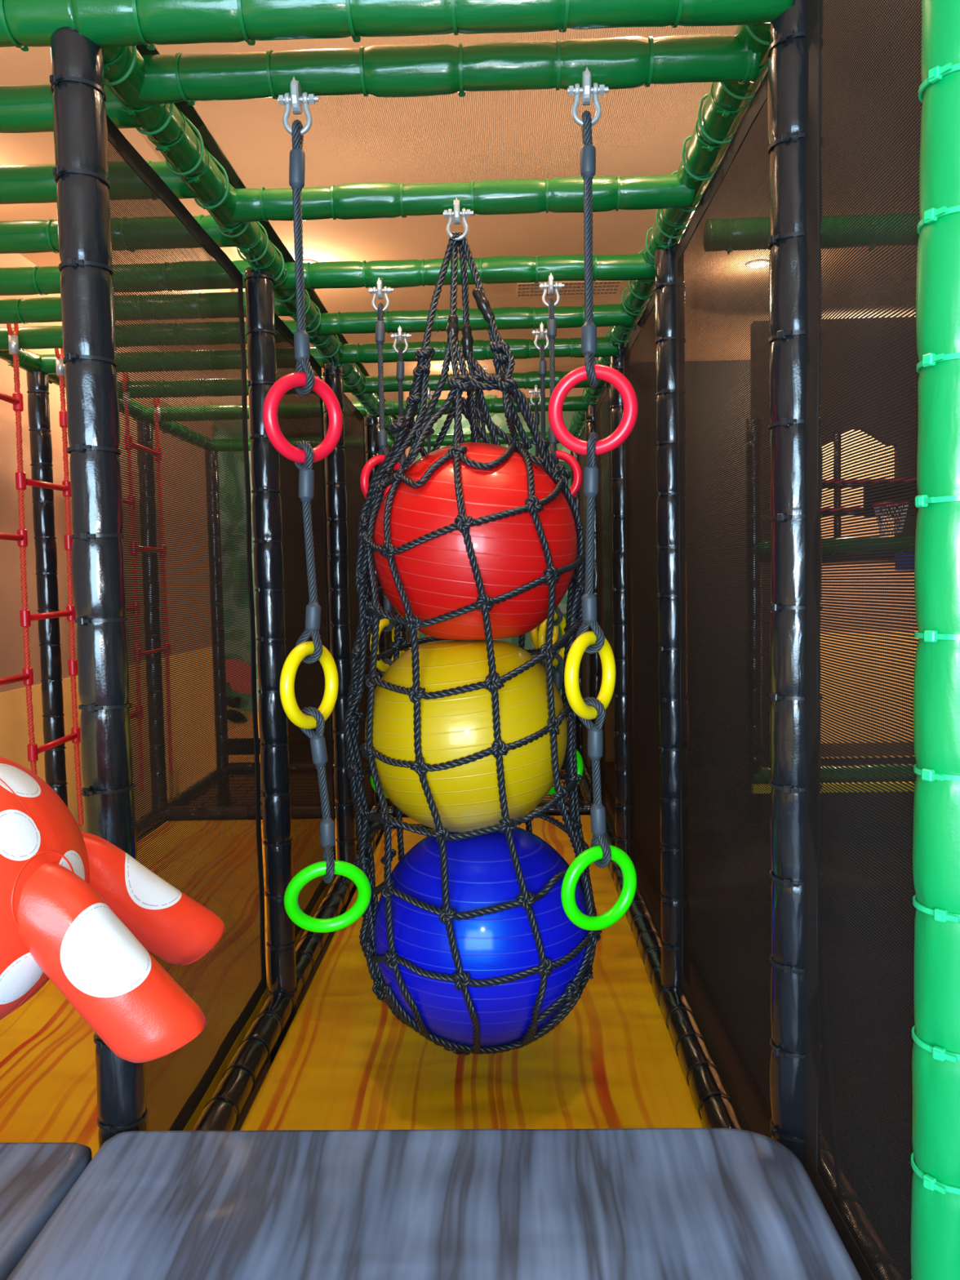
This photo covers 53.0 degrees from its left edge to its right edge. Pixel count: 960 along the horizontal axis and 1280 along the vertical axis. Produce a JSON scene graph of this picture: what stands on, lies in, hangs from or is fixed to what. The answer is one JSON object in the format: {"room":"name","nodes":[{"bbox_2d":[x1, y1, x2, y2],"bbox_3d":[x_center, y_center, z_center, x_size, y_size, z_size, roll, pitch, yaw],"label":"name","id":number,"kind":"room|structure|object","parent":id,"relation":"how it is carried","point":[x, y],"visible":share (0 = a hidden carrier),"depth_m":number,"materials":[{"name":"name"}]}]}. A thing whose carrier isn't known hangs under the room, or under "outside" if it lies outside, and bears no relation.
{"room":"indoor playground","nodes":[
{"label":"indoor playground","id":0,"kind":"room"},
{"bbox_2d":[0,253,216,831],"bbox_3d":[-2.288,-0.152,2.304,0.110,3.120,10.900,-1,3,2],"label":"wall","id":1,"kind":"structure","parent":0,"point":[11,639],"depth_m":4.71,"materials":[{"name":"paint"}]},
{"bbox_2d":[0,755,225,1062],"bbox_3d":[-0.579,0.494,1.180,0.495,0.736,0.346,-2,3,-8],"label":"toy","id":2,"kind":"object","parent":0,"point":[78,913],"visible":1,"depth_m":1.09,"materials":[{"name":"red plastic"}]},
{"bbox_2d":[136,767,771,1137],"bbox_3d":[1.038,1.394,2.312,6.700,0.100,11.100,-1,3,2],"label":"floor","id":3,"kind":"structure","parent":0,"point":[264,1070],"depth_m":3.29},
{"bbox_2d":[0,1142,92,1279],"bbox_3d":[-1.269,1.195,0.589,1.196,0.555,2.166,-1,3,2],"label":"step pad","id":4,"kind":"object","parent":3,"relation":"on","point":[35,1178],"visible":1,"depth_m":1.51,"materials":[{"name":"grey plastic"}]},
{"bbox_2d":[26,369,67,807],"bbox_3d":[-1.833,0.082,4.107,0.087,2.420,0.095,-3,4,-27],"label":"post","id":5,"kind":"object","parent":3,"relation":"on","point":[37,383],"visible":0.74,"depth_m":4.06,"materials":[{"name":"black plastic"}]},
{"bbox_2d":[49,26,148,1149],"bbox_3d":[-0.653,0.203,1.679,0.087,2.420,0.096,0,4,22],"label":"post","id":6,"kind":"object","parent":3,"relation":"on","point":[81,171],"visible":0.72,"depth_m":1.62,"materials":[{"name":"black plastic"}]},
{"bbox_2d":[0,0,77,51],"bbox_3d":[-1.289,-1.022,1.614,1.265,0.084,0.093,-1,3,2],"label":"crossbeam","id":7,"kind":"object","parent":6,"relation":"on","point":[24,24],"visible":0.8,"depth_m":1.56,"materials":[{"name":"green plastic"}]},
{"bbox_2d":[136,418,167,828],"bbox_3d":[-1.803,0.010,5.305,0.088,2.420,0.096,-3,4,-27],"label":"post","id":8,"kind":"object","parent":3,"relation":"on","point":[147,419],"visible":0.16,"depth_m":5.27,"materials":[{"name":"black plastic"}]},
{"bbox_2d":[0,348,214,451],"bbox_3d":[-1.859,-1.152,4.037,0.089,0.096,4.800,-1,3,2],"label":"rail","id":9,"kind":"object","parent":8,"relation":"on","point":[29,361],"visible":0.2,"depth_m":3.96,"materials":[{"name":"green plastic"}]},
{"bbox_2d":[135,768,227,839],"bbox_3d":[-1.815,1.047,4.193,0.091,0.097,4.750,-1,3,2],"label":"rail","id":10,"kind":"object","parent":8,"relation":"attached to","point":[217,768],"visible":0.15,"depth_m":5.63,"materials":[{"name":"black plastic"}]},
{"bbox_2d":[182,771,374,806],"bbox_3d":[-1.147,0.941,5.944,1.182,0.036,1.127,-1,3,2],"label":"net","id":11,"kind":"object","parent":10,"relation":"attached to","point":[311,771],"visible":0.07,"depth_m":6.00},
{"bbox_2d":[164,804,376,821],"bbox_3d":[-1.163,0.965,5.350,1.245,0.096,0.089,-1,3,2],"label":"rail","id":12,"kind":"object","parent":8,"relation":"attached to","point":[374,807],"visible":0.11,"depth_m":5.32,"materials":[{"name":"black plastic"}]},
{"bbox_2d":[0,818,357,1158],"bbox_3d":[-1.228,1.140,3.537,1.105,0.112,3.540,-1,3,2],"label":"floor mat","id":13,"kind":"object","parent":3,"relation":"on","point":[48,1087],"visible":0.11,"depth_m":2.65,"materials":[{"name":"yellow plastic"}]},
{"bbox_2d":[204,450,230,806],"bbox_3d":[-1.772,-0.062,6.502,0.088,2.420,0.095,-3,4,-27],"label":"post","id":14,"kind":"object","parent":3,"relation":"on","point":[214,451],"visible":0.15,"depth_m":6.47,"materials":[{"name":"black plastic"}]},
{"bbox_2d":[225,760,369,776],"bbox_3d":[-1.133,0.874,6.545,1.245,0.095,0.087,-1,3,2],"label":"rail","id":15,"kind":"object","parent":14,"relation":"attached to","point":[365,761],"visible":0.05,"depth_m":6.52,"materials":[{"name":"black plastic"}]},
{"bbox_2d":[244,266,297,1064],"bbox_3d":[-0.623,0.132,2.876,0.088,2.420,0.095,0,4,22],"label":"post","id":16,"kind":"object","parent":3,"relation":"on","point":[260,333],"visible":0.84,"depth_m":2.84,"materials":[{"name":"black plastic"}]},
{"bbox_2d":[106,114,266,1130],"bbox_3d":[-0.680,0.030,2.281,0.009,2.106,1.116,-1,3,2],"label":"mesh panel","id":17,"kind":"object","parent":16,"relation":"attached to","point":[132,159],"visible":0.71,"depth_m":2.27,"materials":[{"name":"fabric"}]},
{"bbox_2d":[191,800,392,1130],"bbox_3d":[-0.571,1.024,4.160,0.091,0.097,4.750,-1,3,2],"label":"rail","id":18,"kind":"object","parent":16,"relation":"attached to","point":[223,1111],"visible":0.38,"depth_m":2.65,"materials":[{"name":"black plastic"}]},
{"bbox_2d":[322,362,356,915],"bbox_3d":[-0.592,0.059,4.074,0.087,2.420,0.095,0,4,22],"label":"post","id":19,"kind":"object","parent":3,"relation":"on","point":[335,495],"visible":0.71,"depth_m":4.03,"materials":[{"name":"black plastic"}]},
{"bbox_2d":[275,313,336,938],"bbox_3d":[-0.650,-0.042,3.479,0.009,2.106,1.116,-1,3,2],"label":"mesh panel","id":20,"kind":"object","parent":19,"relation":"attached to","point":[280,326],"visible":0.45,"depth_m":3.51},
{"bbox_2d":[364,413,390,848],"bbox_3d":[-0.561,-0.013,5.271,0.088,2.420,0.096,0,4,22],"label":"post","id":21,"kind":"object","parent":3,"relation":"on","point":[371,424],"visible":0.15,"depth_m":5.18,"materials":[{"name":"black plastic"}]},
{"bbox_2d":[102,45,398,443],"bbox_3d":[-0.595,-1.175,4.003,0.089,0.096,4.800,-1,3,2],"label":"beam","id":22,"kind":"structure","parent":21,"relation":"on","point":[178,143],"depth_m":2.19,"materials":[{"name":"green plastic"}]},
{"bbox_2d":[0,84,142,133],"bbox_3d":[-1.281,-1.040,1.908,1.265,0.084,0.093,-1,3,1],"label":"crossbeam","id":23,"kind":"object","parent":22,"relation":"attached to","point":[24,108],"visible":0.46,"depth_m":1.86,"materials":[{"name":"green plastic"}]},
{"bbox_2d":[0,46,364,432],"bbox_3d":[-1.240,-1.240,3.991,1.045,0.020,4.850,-1,3,2],"label":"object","id":24,"kind":"object","parent":23,"relation":"attached to","point":[52,151],"visible":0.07,"depth_m":2.55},
{"bbox_2d":[0,160,198,204],"bbox_3d":[-1.272,-1.061,2.258,1.265,0.085,0.092,-1,3,2],"label":"crossbeam","id":25,"kind":"object","parent":22,"relation":"attached to","point":[26,183],"visible":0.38,"depth_m":2.21,"materials":[{"name":"green plastic"}]},
{"bbox_2d":[0,214,242,253],"bbox_3d":[-1.264,-1.081,2.587,1.265,0.085,0.093,-1,3,2],"label":"crossbeam","id":26,"kind":"object","parent":22,"relation":"attached to","point":[30,236],"visible":0.31,"depth_m":2.54,"materials":[{"name":"green plastic"}]},
{"bbox_2d":[0,260,252,295],"bbox_3d":[-1.255,-1.103,2.946,1.265,0.084,0.093,-1,3,2],"label":"crossbeam","id":27,"kind":"object","parent":22,"relation":"attached to","point":[45,280],"visible":0.31,"depth_m":2.91,"materials":[{"name":"green plastic"}]},
{"bbox_2d":[0,291,293,324],"bbox_3d":[-1.247,-1.121,3.255,1.265,0.084,0.093,-1,3,2],"label":"crossbeam","id":28,"kind":"object","parent":22,"relation":"attached to","point":[42,309],"visible":0.27,"depth_m":3.22,"materials":[{"name":"green plastic"}]},
{"bbox_2d":[0,319,315,351],"bbox_3d":[-1.238,-1.142,3.604,1.265,0.086,0.093,-1,3,2],"label":"crossbeam","id":29,"kind":"object","parent":22,"relation":"attached to","point":[37,337],"visible":0.2,"depth_m":3.57,"materials":[{"name":"green plastic"}]},
{"bbox_2d":[39,347,329,373],"bbox_3d":[-1.227,-1.167,4.024,1.265,0.084,0.092,-1,3,2],"label":"crossbeam","id":30,"kind":"object","parent":22,"relation":"attached to","point":[48,361],"visible":0.12,"depth_m":3.99,"materials":[{"name":"green plastic"}]},
{"bbox_2d":[117,376,354,399],"bbox_3d":[-1.213,-1.201,4.573,1.265,0.085,0.092,-1,3,2],"label":"crossbeam","id":31,"kind":"object","parent":22,"relation":"attached to","point":[346,389],"visible":0.16,"depth_m":4.54,"materials":[{"name":"green plastic"}]},
{"bbox_2d":[0,323,172,826],"bbox_3d":[-1.666,-0.251,4.091,0.043,2.024,1.890,-1,3,2],"label":"ladder","id":32,"kind":"object","parent":31,"relation":"hanging from","point":[16,399],"visible":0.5,"depth_m":3.76,"materials":[{"name":"fabric"}]},
{"bbox_2d":[146,401,366,422],"bbox_3d":[-1.197,-1.239,5.221,1.265,0.085,0.092,-1,3,2],"label":"crossbeam","id":33,"kind":"object","parent":22,"relation":"attached to","point":[357,404],"visible":0.18,"depth_m":5.19,"materials":[{"name":"green plastic"}]},
{"bbox_2d":[213,435,392,451],"bbox_3d":[-1.166,-1.312,6.419,1.265,0.085,0.092,-1,3,2],"label":"crossbeam","id":34,"kind":"object","parent":22,"relation":"attached to","point":[389,442],"visible":0.09,"depth_m":6.39,"materials":[{"name":"green plastic"}]},
{"bbox_2d":[71,0,793,50],"bbox_3d":[-0.078,-1.046,1.580,1.158,0.094,0.101,-1,3,1],"label":"crossbeam","id":35,"kind":"object","parent":22,"relation":"attached to","point":[106,23],"visible":0.98,"depth_m":1.55,"materials":[{"name":"green plastic"}]},
{"bbox_2d":[103,24,769,441],"bbox_3d":[-0.018,-1.208,3.961,1.259,0.141,4.850,-1,3,2],"label":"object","id":36,"kind":"object","parent":22,"relation":"attached to","point":[206,137],"visible":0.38,"depth_m":2.33,"materials":[{"name":"paint"}]},
{"bbox_2d":[137,33,760,105],"bbox_3d":[-0.073,-1.056,1.784,1.158,0.085,0.091,-1,3,2],"label":"crossbeam","id":37,"kind":"object","parent":22,"relation":"attached to","point":[399,70],"visible":0.91,"depth_m":1.75,"materials":[{"name":"green plastic"}]},
{"bbox_2d":[262,76,371,933],"bbox_3d":[-0.315,-0.225,1.803,0.174,1.600,0.108,-4,5,-43],"label":"rings","id":38,"kind":"object","parent":37,"relation":"hanging from","point":[303,455],"visible":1,"depth_m":1.80,"materials":[{"name":"fabric"}]},
{"bbox_2d":[547,66,638,930],"bbox_3d":[0.213,-0.238,1.800,0.166,1.593,0.110,-2,4,-17],"label":"rings","id":39,"kind":"object","parent":37,"relation":"hanging from","point":[587,708],"visible":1,"depth_m":1.79,"materials":[{"name":"fabric"}]},
{"bbox_2d":[230,174,694,222],"bbox_3d":[-0.058,-1.094,2.384,1.158,0.084,0.089,-1,3,2],"label":"crossbeam","id":40,"kind":"object","parent":22,"relation":"attached to","point":[361,200],"visible":0.91,"depth_m":2.35,"materials":[{"name":"green plastic"}]},
{"bbox_2d":[280,253,654,290],"bbox_3d":[-0.043,-1.126,2.944,1.158,0.082,0.088,-1,3,1],"label":"crossbeam","id":41,"kind":"object","parent":22,"relation":"attached to","point":[493,269],"visible":0.86,"depth_m":2.91,"materials":[{"name":"green plastic"}]},
{"bbox_2d":[360,278,402,798],"bbox_3d":[-0.281,-0.294,2.959,0.174,1.600,0.108,-4,5,-43],"label":"rope","id":42,"kind":"object","parent":41,"relation":"hanging from","point":[385,625],"visible":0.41,"depth_m":2.93,"materials":[{"name":"fabric"}]},
{"bbox_2d":[537,274,583,795],"bbox_3d":[0.234,-0.307,2.955,0.166,1.593,0.110,-2,4,-17],"label":"rope","id":43,"kind":"object","parent":41,"relation":"hanging from","point":[557,455],"visible":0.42,"depth_m":2.92,"materials":[{"name":"fabric"}]},
{"bbox_2d":[338,337,618,363],"bbox_3d":[-0.018,-1.187,3.941,1.158,0.082,0.088,-1,3,2],"label":"crossbeam","id":44,"kind":"object","parent":22,"relation":"attached to","point":[521,348],"visible":0.62,"depth_m":3.91,"materials":[{"name":"green plastic"}]},
{"bbox_2d":[470,361,487,442],"bbox_3d":[-0.005,-0.813,3.962,0.215,0.659,0.053,-1,3,2],"label":"sling","id":45,"kind":"object","parent":44,"relation":"hanging from","point":[476,402],"visible":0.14,"depth_m":3.94,"materials":[{"name":"fabric"}]},
{"bbox_2d":[359,370,603,393],"bbox_3d":[-0.002,-1.224,4.561,1.158,0.083,0.089,-1,3,1],"label":"crossbeam","id":46,"kind":"object","parent":22,"relation":"attached to","point":[528,380],"visible":0.36,"depth_m":4.53,"materials":[{"name":"green plastic"}]},
{"bbox_2d":[424,386,434,637],"bbox_3d":[-0.220,-0.392,4.575,0.174,1.600,0.108,-4,5,-43],"label":"rope","id":47,"kind":"object","parent":46,"relation":"hanging from","point":[429,394],"visible":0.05,"depth_m":4.54,"materials":[{"name":"fabric"}]},
{"bbox_2d":[528,383,542,666],"bbox_3d":[0.283,-0.405,4.572,0.166,1.593,0.110,-2,4,-17],"label":"rope","id":48,"kind":"object","parent":46,"relation":"hanging from","point":[535,403],"visible":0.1,"depth_m":4.52,"materials":[{"name":"fabric"}]},
{"bbox_2d":[408,431,559,446],"bbox_3d":[0.045,-1.334,6.385,1.158,0.086,0.090,-1,3,2],"label":"crossbeam","id":49,"kind":"object","parent":22,"relation":"attached to","point":[448,439],"visible":0.24,"depth_m":6.35,"materials":[{"name":"green plastic"}]},
{"bbox_2d":[383,395,590,416],"bbox_3d":[0.014,-1.261,5.188,1.158,0.082,0.091,-1,3,1],"label":"crossbeam","id":50,"kind":"object","parent":22,"relation":"attached to","point":[575,403],"visible":0.29,"depth_m":5.15,"materials":[{"name":"green plastic"}]},
{"bbox_2d":[343,393,374,833],"bbox_3d":[-0.619,-0.114,4.676,0.009,2.106,1.116,-1,3,2],"label":"mesh panel","id":51,"kind":"object","parent":21,"relation":"attached to","point":[358,431],"visible":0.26,"depth_m":4.81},
{"bbox_2d":[387,800,591,817],"bbox_3d":[0.048,0.943,5.317,1.178,0.096,0.090,-1,3,2],"label":"rail","id":52,"kind":"object","parent":21,"relation":"attached to","point":[584,806],"visible":0.12,"depth_m":5.27,"materials":[{"name":"black plastic"}]},
{"bbox_2d":[391,461,408,641],"bbox_3d":[-0.531,-0.085,6.469,0.088,2.420,0.097,0,4,21],"label":"post","id":53,"kind":"object","parent":3,"relation":"on","point":[404,633],"visible":0.02,"depth_m":6.44,"materials":[{"name":"black plastic"}]},
{"bbox_2d":[228,737,361,755],"bbox_3d":[-0.544,0.718,6.631,2.423,0.110,0.060,-1,3,2],"label":"board","id":54,"kind":"object","parent":53,"relation":"attached to","point":[297,737],"visible":0.04,"depth_m":6.63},
{"bbox_2d":[382,444,395,659],"bbox_3d":[-0.589,-0.186,5.874,0.009,2.106,1.116,-1,3,2],"label":"mesh panel","id":55,"kind":"object","parent":53,"relation":"attached to","point":[388,637],"visible":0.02,"depth_m":6.15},
{"bbox_2d":[6,1128,862,1279],"bbox_3d":[-0.083,1.172,0.574,1.165,0.556,2.200,-1,3,2],"label":"step pad","id":56,"kind":"object","parent":3,"relation":"on","point":[617,1203],"visible":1,"depth_m":1.43,"materials":[{"name":"grey plastic"}]},
{"bbox_2d":[240,814,704,1130],"bbox_3d":[0.015,1.116,3.504,1.111,0.115,3.540,-1,3,2],"label":"floor mat","id":57,"kind":"object","parent":3,"relation":"on","point":[344,1060],"visible":0.27,"depth_m":2.55,"materials":[{"name":"yellow plastic"}]},
{"bbox_2d":[570,435,586,801],"bbox_3d":[0.661,-0.122,6.437,0.095,2.450,0.087,-4,4,-37],"label":"post","id":58,"kind":"object","parent":3,"relation":"on","point":[579,724],"visible":0.12,"depth_m":6.42,"materials":[{"name":"black plastic"}]},
{"bbox_2d":[585,402,604,803],"bbox_3d":[0.630,-0.050,5.239,0.096,2.450,0.089,-4,4,-37],"label":"post","id":59,"kind":"object","parent":3,"relation":"on","point":[593,682],"visible":0.2,"depth_m":5.19,"materials":[{"name":"black plastic"}]},
{"bbox_2d":[609,346,635,868],"bbox_3d":[0.600,0.022,4.042,0.095,2.450,0.087,-4,4,-37],"label":"post","id":60,"kind":"object","parent":3,"relation":"on","point":[619,597],"visible":0.5,"depth_m":4.01,"materials":[{"name":"black plastic"}]},
{"bbox_2d":[568,23,770,437],"bbox_3d":[0.562,-1.227,3.970,0.089,0.097,4.800,-1,3,2],"label":"beam","id":61,"kind":"structure","parent":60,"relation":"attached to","point":[722,113],"depth_m":2.19,"materials":[{"name":"green plastic"}]},
{"bbox_2d":[315,304,633,335],"bbox_3d":[-0.029,-1.158,3.483,1.158,0.080,0.088,-1,3,2],"label":"crossbeam","id":62,"kind":"object","parent":61,"relation":"attached to","point":[604,315],"visible":0.78,"depth_m":3.45,"materials":[{"name":"green plastic"}]},
{"bbox_2d":[383,325,418,654],"bbox_3d":[-0.265,-0.327,3.498,0.174,1.600,0.108,-4,5,-43],"label":"rope","id":63,"kind":"object","parent":62,"relation":"hanging from","point":[400,363],"visible":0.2,"depth_m":3.46,"materials":[{"name":"fabric"}]},
{"bbox_2d":[530,321,558,670],"bbox_3d":[0.241,-0.340,3.494,0.166,1.593,0.110,-2,4,-17],"label":"rope","id":64,"kind":"object","parent":62,"relation":"hanging from","point":[542,362],"visible":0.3,"depth_m":3.45,"materials":[{"name":"fabric"}]},
{"bbox_2d":[577,424,590,777],"bbox_3d":[0.653,-0.224,5.840,0.009,2.136,1.116,-1,3,2],"label":"mesh panel","id":65,"kind":"object","parent":61,"relation":"attached to","point":[585,760],"visible":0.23,"depth_m":6.07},
{"bbox_2d":[595,382,615,835],"bbox_3d":[0.622,-0.152,4.642,0.009,2.136,1.116,-1,3,2],"label":"mesh panel","id":66,"kind":"object","parent":61,"relation":"attached to","point":[606,582],"visible":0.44,"depth_m":4.75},
{"bbox_2d":[622,289,662,940],"bbox_3d":[0.591,-0.080,3.445,0.009,2.136,1.116,-1,3,2],"label":"mesh panel","id":67,"kind":"object","parent":61,"relation":"attached to","point":[648,315],"visible":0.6,"depth_m":3.48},
{"bbox_2d":[674,70,773,1137],"bbox_3d":[0.561,-0.007,2.248,0.009,2.136,1.116,-1,3,2],"label":"mesh panel","id":68,"kind":"object","parent":61,"relation":"attached to","point":[759,100],"visible":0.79,"depth_m":2.17,"materials":[{"name":"fabric"}]},
{"bbox_2d":[654,244,690,991],"bbox_3d":[0.569,0.094,2.845,0.096,2.450,0.088,-4,4,-37],"label":"post","id":69,"kind":"object","parent":3,"relation":"on","point":[664,296],"visible":0.66,"depth_m":2.80,"materials":[{"name":"black plastic"}]},
{"bbox_2d":[577,764,742,1129],"bbox_3d":[0.607,1.003,4.128,0.089,0.096,4.750,-1,3,2],"label":"rail","id":70,"kind":"object","parent":69,"relation":"attached to","point":[712,1100],"visible":0.51,"depth_m":2.65,"materials":[{"name":"black plastic"}]},
{"bbox_2d":[542,768,583,800],"bbox_3d":[0.064,0.919,5.912,1.115,0.036,1.127,-1,3,2],"label":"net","id":71,"kind":"object","parent":70,"relation":"attached to","point":[561,768],"visible":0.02,"depth_m":5.77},
{"bbox_2d":[704,213,919,253],"bbox_3d":[1.440,-1.135,2.651,1.622,0.095,0.088,-1,3,2],"label":"crossbeam","id":72,"kind":"object","parent":69,"relation":"attached to","point":[908,213],"visible":0.14,"depth_m":2.63,"materials":[{"name":"green plastic"}]},
{"bbox_2d":[607,757,915,1279],"bbox_3d":[2.542,1.156,4.464,3.400,0.060,6.300,-1,3,2],"label":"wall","id":73,"kind":"structure","parent":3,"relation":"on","point":[864,757],"depth_m":3.77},
{"bbox_2d":[630,360,771,768],"bbox_3d":[1.604,-0.519,7.243,1.150,3.100,0.050,-1,3,2],"label":"partition panel","id":74,"kind":"object","parent":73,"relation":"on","point":[728,360],"visible":0.07,"depth_m":7.21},
{"bbox_2d":[746,417,762,825],"bbox_3d":[1.586,-0.063,5.564,0.090,2.400,0.096,-1,3,2],"label":"post","id":75,"kind":"object","parent":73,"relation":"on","point":[752,418],"visible":0.25,"depth_m":5.53,"materials":[{"name":"black plastic"}]},
{"bbox_2d":[754,764,916,782],"bbox_3d":[2.158,0.778,5.604,1.136,0.111,0.096,-1,3,1],"label":"rail","id":76,"kind":"object","parent":75,"relation":"attached to","point":[880,764],"visible":0.14,"depth_m":5.57,"materials":[{"name":"green plastic"}]},
{"bbox_2d":[751,781,915,793],"bbox_3d":[2.056,0.845,5.510,0.985,0.048,0.040,-1,3,2],"label":"strip","id":77,"kind":"object","parent":76,"relation":"attached to","point":[915,781],"visible":0.07,"depth_m":5.49,"materials":[{"name":"plastic"}]},
{"bbox_2d":[821,742,914,756],"bbox_3d":[2.896,0.860,7.544,1.547,0.102,0.030,-1,3,2],"label":"board","id":78,"kind":"object","parent":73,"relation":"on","point":[882,742],"visible":0.02,"depth_m":7.53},
{"bbox_2d":[767,0,823,1166],"bbox_3d":[0.538,0.167,1.647,0.095,2.450,0.087,-4,4,-37],"label":"post","id":79,"kind":"object","parent":3,"relation":"on","point":[786,73],"visible":0.66,"depth_m":1.60,"materials":[{"name":"black plastic"}]},
{"bbox_2d":[817,1130,906,1279],"bbox_3d":[0.593,0.977,1.296,0.089,0.096,1.000,-1,3,2],"label":"rail","id":80,"kind":"object","parent":79,"relation":"attached to","point":[819,1131],"visible":0.06,"depth_m":1.52,"materials":[{"name":"black plastic"}]},
{"bbox_2d":[803,0,923,1279],"bbox_3d":[0.531,-0.102,1.357,0.009,2.122,0.478,-1,3,2],"label":"mesh panel","id":81,"kind":"object","parent":79,"relation":"attached to","point":[818,479],"visible":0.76,"depth_m":1.34,"materials":[{"name":"fabric"}]},
{"bbox_2d":[910,0,959,1279],"bbox_3d":[0.533,0.125,1.079,0.098,2.600,0.092,-3,4,-31],"label":"post","id":82,"kind":"object","parent":3,"relation":"on","point":[935,1237],"visible":1,"depth_m":1.05,"materials":[{"name":"green plastic"}]},
{"bbox_2d":[0,0,923,378],"bbox_3d":[0.974,-1.819,2.120,6.700,0.100,11.100,-1,3,2],"label":"ceiling","id":83,"kind":"structure","parent":0,"point":[508,175],"depth_m":3.66,"materials":[{"name":"beige paint"}]},
{"bbox_2d":[516,280,621,297],"bbox_3d":[0.485,-1.940,5.304,0.559,0.017,0.250,-1,3,2],"label":"ceiling vent","id":84,"kind":"object","parent":83,"relation":"in","point":[519,293],"visible":0.61,"depth_m":5.30,"materials":[{"name":"metal"}]},
{"bbox_2d":[746,259,768,268],"bbox_3d":[1.438,-1.944,4.976,0.124,0.010,0.124,-1,3,2],"label":"recessed light","id":85,"kind":"object","parent":83,"relation":"in","point":[756,260],"visible":0.23,"depth_m":4.97,"materials":[{"name":"white paint"}]},
{"bbox_2d":[750,316,919,538],"bbox_3d":[2.881,-1.284,6.062,2.317,1.474,0.060,-1,3,2],"label":"wall","id":86,"kind":"structure","parent":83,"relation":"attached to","point":[896,317],"depth_m":6.03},
{"bbox_2d":[833,430,841,537],"bbox_3d":[2.230,-0.914,5.997,0.050,0.771,0.059,-1,3,2],"label":"post","id":87,"kind":"object","parent":86,"relation":"attached to","point":[837,430],"visible":0.26,"depth_m":5.98,"materials":[{"name":"black plastic"}]},
{"bbox_2d":[342,197,601,1055],"bbox_3d":[-0.030,0.005,2.456,0.653,2.159,0.596,-1,3,2],"label":"net","id":88,"kind":"object","parent":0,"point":[371,611],"visible":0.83,"depth_m":2.33,"materials":[{"name":"fabric"}]},
{"bbox_2d":[364,640,567,832],"bbox_3d":[-0.035,0.241,2.471,0.517,0.481,0.517,-4,4,-38],"label":"exercise ball","id":89,"kind":"object","parent":88,"relation":"in","point":[466,797],"visible":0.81,"depth_m":2.27,"materials":[{"name":"yellow plastic"}]},
{"bbox_2d":[373,442,577,639],"bbox_3d":[-0.013,-0.249,2.441,0.517,0.494,0.517,1,4,28],"label":"exercise ball","id":90,"kind":"object","parent":88,"relation":"in","point":[436,575],"visible":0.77,"depth_m":2.24,"materials":[{"name":"red plastic"}]},
{"bbox_2d":[374,826,587,1046],"bbox_3d":[0.007,0.760,2.501,0.559,0.546,0.559,-1,3,3],"label":"exercise ball","id":91,"kind":"object","parent":88,"relation":"in","point":[482,873],"visible":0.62,"depth_m":2.29,"materials":[{"name":"blue plastic"}]},
{"bbox_2d":[212,387,919,763],"bbox_3d":[1.146,-0.542,7.700,6.500,3.120,0.110,-1,3,2],"label":"wall","id":92,"kind":"structure","parent":0,"point":[612,711],"depth_m":7.63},
{"bbox_2d":[213,419,259,722],"bbox_3d":[-1.928,-0.575,7.716,0.624,2.495,0.026,-1,3,2],"label":"mural","id":93,"kind":"object","parent":92,"relation":"attached to","point":[248,426],"visible":0.12,"depth_m":7.71,"materials":[{"name":"paint"}]},
{"bbox_2d":[279,391,409,761],"bbox_3d":[-1.075,-0.493,7.694,1.000,3.100,0.030,-1,3,2],"label":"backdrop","id":94,"kind":"structure","parent":92,"relation":"attached to","point":[388,393],"depth_m":7.67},
{"bbox_2d":[412,391,611,700],"bbox_3d":[0.254,-0.723,7.651,1.566,2.554,0.026,-1,3,2],"label":"mural","id":95,"kind":"object","parent":92,"relation":"attached to","point":[562,605],"visible":0.04,"depth_m":7.60,"materials":[{"name":"paint"}]},
{"bbox_2d":[821,429,894,537],"bbox_3d":[3.040,-1.260,7.533,0.902,1.167,0.030,-1,3,2],"label":"window","id":96,"kind":"structure","parent":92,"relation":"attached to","point":[852,429],"depth_m":7.52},
{"bbox_2d":[754,536,914,556],"bbox_3d":[2.128,-0.542,5.525,1.120,0.108,0.095,-1,3,2],"label":"rail","id":97,"kind":"object","parent":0,"point":[880,536],"visible":0.14,"depth_m":5.49,"materials":[{"name":"green plastic"}]},
{"bbox_2d":[761,551,911,561],"bbox_3d":[2.167,-0.488,5.627,1.140,0.051,0.030,-1,3,2],"label":"band","id":98,"kind":"object","parent":97,"relation":"attached to","point":[897,552],"visible":0.07,"depth_m":5.61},
{"bbox_2d":[820,506,917,515],"bbox_3d":[2.369,-0.777,5.803,0.636,0.049,0.036,-1,3,2],"label":"bar","id":99,"kind":"object","parent":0,"point":[859,507],"visible":0.02,"depth_m":5.79,"materials":[{"name":"black plastic"}]},
{"bbox_2d":[831,478,915,488],"bbox_3d":[2.365,-0.943,5.793,0.635,0.049,0.036,-1,3,2],"label":"bar","id":100,"kind":"object","parent":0,"point":[884,478],"visible":0.04,"depth_m":5.78,"materials":[{"name":"black plastic"}]},
{"bbox_2d":[863,484,915,534],"bbox_3d":[2.225,-0.700,5.130,0.280,0.276,0.220,-1,3,2],"label":"basketball hoop","id":101,"kind":"object","parent":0,"point":[904,484],"visible":0.18,"depth_m":5.22,"materials":[{"name":"fabric"}]},
{"bbox_2d":[894,551,914,570],"bbox_3d":[2.226,-0.411,5.029,0.102,0.093,0.020,-1,3,2],"label":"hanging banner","id":102,"kind":"object","parent":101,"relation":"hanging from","point":[912,552],"visible":0.21,"depth_m":5.02,"materials":[{"name":"blue fabric"}]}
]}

